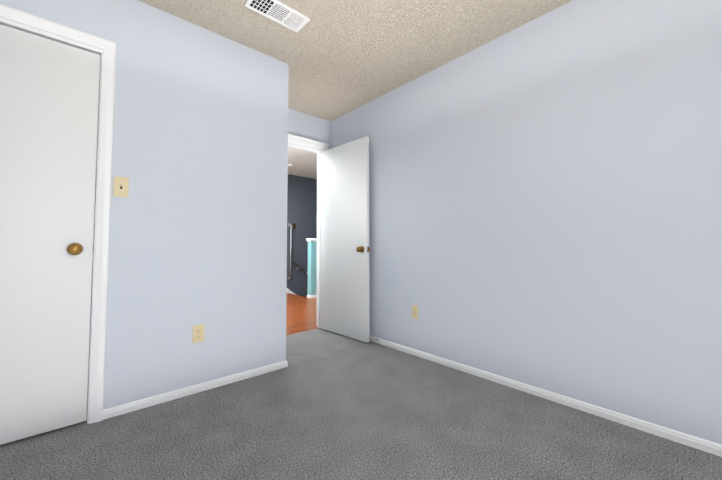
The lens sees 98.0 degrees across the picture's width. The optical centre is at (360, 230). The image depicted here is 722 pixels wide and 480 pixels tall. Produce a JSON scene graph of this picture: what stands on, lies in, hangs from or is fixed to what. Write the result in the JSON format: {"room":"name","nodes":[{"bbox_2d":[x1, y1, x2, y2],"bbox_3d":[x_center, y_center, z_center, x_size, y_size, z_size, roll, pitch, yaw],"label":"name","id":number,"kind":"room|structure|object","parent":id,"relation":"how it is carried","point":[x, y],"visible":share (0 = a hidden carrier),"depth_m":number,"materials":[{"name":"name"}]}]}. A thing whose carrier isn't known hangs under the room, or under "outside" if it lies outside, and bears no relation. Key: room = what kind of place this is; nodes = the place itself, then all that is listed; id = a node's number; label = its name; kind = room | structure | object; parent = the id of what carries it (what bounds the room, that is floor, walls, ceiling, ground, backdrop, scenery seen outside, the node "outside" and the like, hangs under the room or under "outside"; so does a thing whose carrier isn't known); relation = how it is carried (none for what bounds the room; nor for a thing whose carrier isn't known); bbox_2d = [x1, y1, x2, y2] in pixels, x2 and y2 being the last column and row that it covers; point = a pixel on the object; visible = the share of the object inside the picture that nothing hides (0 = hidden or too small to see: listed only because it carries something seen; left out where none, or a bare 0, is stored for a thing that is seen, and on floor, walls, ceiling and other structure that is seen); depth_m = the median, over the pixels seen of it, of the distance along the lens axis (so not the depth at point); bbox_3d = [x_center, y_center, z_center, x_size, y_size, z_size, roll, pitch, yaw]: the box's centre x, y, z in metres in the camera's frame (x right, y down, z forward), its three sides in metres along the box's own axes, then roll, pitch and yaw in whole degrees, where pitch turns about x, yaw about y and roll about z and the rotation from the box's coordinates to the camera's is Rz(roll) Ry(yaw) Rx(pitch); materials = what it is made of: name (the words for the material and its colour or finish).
{"room":"bedroom","nodes":[
{"label":"bedroom","id":0,"kind":"room"},
{"bbox_2d":[0,0,288,409],"bbox_3d":[-1.571,-0.164,2.150,1.955,2.440,0.746,2,-4,-42],"label":"wall","id":1,"kind":"structure","parent":0,"point":[198,225],"depth_m":2.05,"materials":[{"name":"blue paint"}]},
{"bbox_2d":[0,24,99,444],"bbox_3d":[-1.720,0.005,1.539,0.642,2.022,0.160,2,-4,-42],"label":"closet door","id":2,"kind":"structure","parent":1,"relation":"in","point":[49,97],"depth_m":1.61,"materials":[{"name":"white wood"}]},
{"bbox_2d":[0,4,115,423],"bbox_3d":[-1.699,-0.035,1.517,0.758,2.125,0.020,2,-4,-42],"label":"door frame","id":3,"kind":"structure","parent":1,"relation":"attached to","point":[99,321],"depth_m":1.73,"materials":[{"name":"white wood"}]},
{"bbox_2d":[113,176,128,196],"bbox_3d":[-1.382,-0.252,1.809,0.070,0.115,0.022,2,-4,-42],"label":"light switch","id":4,"kind":"object","parent":1,"relation":"attached to","point":[121,187],"visible":1,"depth_m":1.81,"materials":[{"name":"beige plastic"}]},
{"bbox_2d":[103,360,287,419],"bbox_3d":[-0.998,1.029,2.096,1.123,0.050,0.012,2,-4,-42],"label":"baseboard","id":5,"kind":"structure","parent":1,"relation":"attached to","point":[154,400],"depth_m":1.99,"materials":[{"name":"white wood"}]},
{"bbox_2d":[192,324,203,342],"bbox_3d":[-1.065,0.676,2.056,0.070,0.115,0.008,2,-4,-42],"label":"outlet","id":6,"kind":"object","parent":1,"relation":"attached to","point":[198,333],"visible":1,"depth_m":2.05,"materials":[{"name":"beige plastic"}]},
{"bbox_2d":[288,108,329,149],"bbox_3d":[-1.500,-0.134,2.793,2.917,2.440,0.120,2,-4,-42],"label":"wall","id":7,"kind":"structure","parent":0,"point":[301,124],"depth_m":3.57,"materials":[{"name":"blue paint"}]},
{"bbox_2d":[288,133,329,327],"bbox_3d":[-0.765,0.040,3.430,0.914,2.149,0.174,2,-4,-42],"label":"door frame","id":8,"kind":"structure","parent":7,"relation":"attached to","point":[304,148],"depth_m":3.66,"materials":[{"name":"white wood"}]},
{"bbox_2d":[319,136,369,342],"bbox_3d":[-0.194,0.086,3.350,0.160,2.024,0.775,2,-4,-44],"label":"entry door","id":9,"kind":"structure","parent":7,"relation":"in","point":[344,264],"depth_m":3.29,"materials":[{"name":"white wood"}]},
{"bbox_2d":[306,238,316,294],"bbox_3d":[0.431,2.184,6.857,3.715,3.980,0.170,2,-4,-42],"label":"wall","id":10,"kind":"structure","parent":0,"point":[312,268],"depth_m":5.70,"materials":[{"name":"teal paint"}]},
{"bbox_2d":[139,0,572,178],"bbox_3d":[-1.017,-1.251,6.131,8.247,0.100,13.620,2,-4,-42],"label":"ceiling","id":11,"kind":"structure","parent":0,"point":[341,57],"depth_m":2.24,"materials":[{"name":"beige paint"}]},
{"bbox_2d":[245,0,309,31],"bbox_3d":[-0.525,-1.387,1.995,0.370,0.013,0.170,2,-4,-42],"label":"ceiling vent","id":12,"kind":"object","parent":11,"relation":"in","point":[281,13],"visible":1,"depth_m":2.00,"materials":[{"name":"white metal"}]},
{"bbox_2d":[0,328,721,479],"bbox_3d":[0.070,1.126,0.972,3.157,0.250,4.645,2,-4,-42],"label":"floor carpet","id":13,"kind":"object","parent":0,"point":[326,405],"visible":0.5,"depth_m":1.57,"materials":[{"name":"grey carpet"}]},
{"bbox_2d":[330,0,721,444],"bbox_3d":[1.171,-0.171,2.079,0.120,2.440,4.740,2,-4,-42],"label":"wall","id":14,"kind":"structure","parent":0,"point":[545,201],"depth_m":1.89,"materials":[{"name":"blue paint"}]},
{"bbox_2d":[412,305,417,318],"bbox_3d":[0.468,0.709,2.732,0.008,0.115,0.070,2,-4,-42],"label":"outlet","id":15,"kind":"object","parent":14,"relation":"attached to","point":[415,311],"visible":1,"depth_m":2.73,"materials":[{"name":"beige plastic"}]},
{"bbox_2d":[370,335,721,456],"bbox_3d":[1.123,1.021,1.979,0.012,0.050,4.500,2,-4,-42],"label":"baseboard","id":16,"kind":"structure","parent":14,"relation":"attached to","point":[714,448],"depth_m":1.82,"materials":[{"name":"white wood"}]},
{"label":"outside","id":17,"kind":"structure","parent":0,"visible":0},
{"bbox_2d":[287,174,316,296],"bbox_3d":[-0.030,1.550,7.844,4.130,5.340,0.100,2,-4,-42],"label":"wall","id":18,"kind":"structure","parent":17,"point":[301,203],"depth_m":6.71,"materials":[{"name":"grey paint"}]},
{"bbox_2d":[287,223,291,279],"bbox_3d":[-1.465,0.439,6.496,0.076,1.196,0.081,2,-4,-42],"label":"grab rail","id":19,"kind":"object","parent":18,"relation":"attached to","point":[290,226],"visible":1,"depth_m":6.47,"materials":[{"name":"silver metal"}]},
{"bbox_2d":[293,261,307,274],"bbox_3d":[-0.220,1.914,7.533,3.227,2.465,0.084,2,-4,-42],"label":"handrail","id":20,"kind":"object","parent":18,"relation":"attached to","point":[300,267],"visible":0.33,"depth_m":6.61,"materials":[{"name":"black metal"}]},
{"bbox_2d":[286,293,318,334],"bbox_3d":[-2.022,1.462,8.153,6.700,0.250,8.875,2,-4,-42],"label":"floor","id":21,"kind":"structure","parent":17,"point":[300,313],"depth_m":4.32,"materials":[{"name":"laminate"}]}
]}

